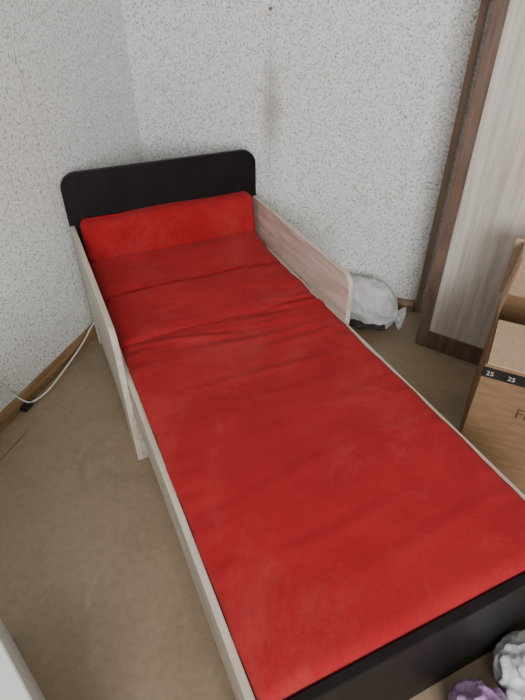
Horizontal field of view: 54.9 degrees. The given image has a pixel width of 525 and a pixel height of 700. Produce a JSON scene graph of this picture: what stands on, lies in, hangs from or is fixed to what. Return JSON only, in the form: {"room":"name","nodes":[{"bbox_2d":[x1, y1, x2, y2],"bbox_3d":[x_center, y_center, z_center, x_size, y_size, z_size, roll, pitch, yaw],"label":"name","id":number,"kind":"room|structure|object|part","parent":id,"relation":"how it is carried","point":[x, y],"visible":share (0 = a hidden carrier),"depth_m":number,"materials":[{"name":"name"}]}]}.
{"room":"bedroom","nodes":[
{"label":"bedroom","id":0,"kind":"room"},
{"bbox_2d":[0,0,143,411],"bbox_3d":[-1.297,-0.217,0.454,0.100,2.550,4.550,11,39,14],"label":"wall","id":1,"kind":"structure","parent":0,"point":[67,98],"depth_m":1.90,"materials":[{"name":"paint"}]},
{"bbox_2d":[0,324,95,432],"bbox_3d":[-1.254,0.812,1.163,0.022,0.054,4.450,11,39,14],"label":"baseboard","id":2,"kind":"structure","parent":1,"relation":"attached to","point":[51,371],"depth_m":2.06,"materials":[{"name":"brown wood"}]},
{"bbox_2d":[0,309,497,699],"bbox_3d":[0.578,1.197,0.789,4.035,0.100,4.550,11,39,14],"label":"floor","id":3,"kind":"structure","parent":0,"point":[100,600],"depth_m":1.50,"materials":[{"name":"beige carpet"}]},
{"bbox_2d":[0,619,45,699],"bbox_3d":[-0.590,0.710,0.849,0.420,0.600,0.600,-31,47,-34],"label":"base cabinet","id":4,"kind":"object","parent":3,"relation":"on","point":[17,682],"visible":1,"depth_m":0.72,"materials":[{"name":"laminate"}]},
{"bbox_2d":[0,322,93,411],"bbox_3d":[-0.769,-0.148,2.248,0.065,0.251,1.104,11,39,14],"label":"power cable","id":5,"kind":"object","parent":3,"relation":"on","point":[28,404],"visible":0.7,"depth_m":1.99,"materials":[{"name":"white plastic"}]},
{"bbox_2d":[60,149,524,699],"bbox_3d":[-0.032,0.025,1.623,0.819,0.740,1.822,-16,40,-19],"label":"bed","id":6,"kind":"object","parent":3,"relation":"on","point":[340,538],"visible":1,"depth_m":1.29,"materials":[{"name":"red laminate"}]},
{"bbox_3d":[-0.595,-0.058,1.899,0.019,0.535,0.825,-16,40,-19],"label":"guard panel","id":7,"kind":"part","parent":6,"relation":"part of","materials":[{"name":"white wood"}]},
{"bbox_3d":[-0.406,-0.475,2.272,0.819,0.740,0.020,-16,40,-19],"label":"headboard","id":8,"kind":"part","parent":6,"relation":"part of","materials":[{"name":"black laminate"}]},
{"bbox_2d":[79,191,255,261],"bbox_3d":[-0.382,-0.530,2.164,0.744,0.169,0.120,-16,40,-19],"label":"bolster cushion","id":9,"kind":"object","parent":6,"relation":"on","point":[109,234],"depth_m":2.12,"materials":[{"name":"red fabric"}]},
{"bbox_3d":[-0.346,0.316,1.556,0.017,0.360,1.620,-16,40,-19],"label":"rail","id":10,"kind":"part","parent":6,"relation":"part of","materials":[{"name":"white wood"}]},
{"bbox_3d":[0.134,-0.260,2.161,0.019,0.535,0.825,-16,40,-19],"label":"guard panel","id":11,"kind":"part","parent":6,"relation":"part of","materials":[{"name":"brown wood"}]},
{"bbox_3d":[0.101,0.238,1.417,0.752,0.134,1.135,-16,40,-19],"label":"mattress","id":12,"kind":"part","parent":6,"relation":"part of","materials":[{"name":"red fabric"}]},
{"bbox_3d":[0.348,0.123,1.807,0.017,0.360,1.620,-16,40,-19],"label":"rail","id":13,"kind":"part","parent":6,"relation":"part of","materials":[{"name":"white wood"}]},
{"bbox_3d":[0.341,0.675,1.090,0.795,0.360,0.022,-16,40,-19],"label":"footboard","id":14,"kind":"part","parent":6,"relation":"part of","materials":[{"name":"black laminate"}]},
{"bbox_2d":[349,275,405,330],"bbox_3d":[0.486,-0.232,2.387,0.370,0.213,0.249,19,42,23],"label":"plastic bag","id":15,"kind":"object","parent":3,"relation":"on","point":[374,304],"visible":0.64,"depth_m":2.30,"materials":[{"name":"white plastic"}]},
{"bbox_2d":[415,0,524,364],"bbox_3d":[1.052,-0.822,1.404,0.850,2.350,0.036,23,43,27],"label":"wardrobe","id":16,"kind":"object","parent":3,"relation":"on","point":[484,218],"depth_m":1.83,"materials":[{"name":"brown wood"}]},
{"bbox_3d":[1.052,0.075,2.095,0.758,0.085,0.035,23,43,27],"label":"rail","id":17,"kind":"part","parent":16,"relation":"part of","materials":[{"name":"brown wood"}]},
{"bbox_2d":[448,677,508,699],"bbox_3d":[0.490,0.809,1.092,0.144,0.146,0.188,-15,40,-19],"label":"bag","id":18,"kind":"object","parent":3,"relation":"on","point":[474,688],"visible":1,"depth_m":1.11,"materials":[{"name":"plastic"}]},
{"bbox_2d":[459,238,524,494],"bbox_3d":[0.935,0.085,1.600,0.472,0.673,0.442,17,41,21],"label":"cardboard box","id":19,"kind":"object","parent":3,"relation":"on","point":[493,419],"visible":0.98,"depth_m":1.55,"materials":[{"name":"brown cardboard"}]},
{"bbox_2d":[515,409,524,420],"bbox_3d":[0.828,0.211,1.454,0.181,0.035,0.001,17,41,21],"label":"print","id":20,"kind":"object","parent":19,"relation":"attached to","point":[517,413],"depth_m":1.48},
{"bbox_2d":[492,629,524,699],"bbox_3d":[0.652,0.743,1.155,0.230,0.174,0.199,11,39,14],"label":"plastic bag","id":21,"kind":"object","parent":3,"relation":"on","point":[508,662],"visible":0.98,"depth_m":1.15,"materials":[{"name":"white plastic"}]},
{"bbox_2d":[121,0,493,310],"bbox_3d":[1.302,-1.136,1.648,3.935,2.550,0.100,11,39,14],"label":"wall","id":22,"kind":"structure","parent":0,"point":[345,111],"depth_m":2.13,"materials":[{"name":"paint"}]},
{"bbox_2d":[397,298,414,311],"bbox_3d":[0.089,-0.345,2.665,1.383,0.054,0.022,11,39,14],"label":"baseboard","id":23,"kind":"structure","parent":22,"relation":"attached to","point":[409,304],"depth_m":2.50,"materials":[{"name":"brown wood"}]},
{"bbox_2d":[414,0,489,311],"bbox_3d":[0.765,-1.202,1.734,0.027,2.550,0.020,11,39,14],"label":"trim","id":24,"kind":"structure","parent":22,"relation":"attached to","point":[484,4],"depth_m":2.01,"materials":[{"name":"brown wood"}]}
]}

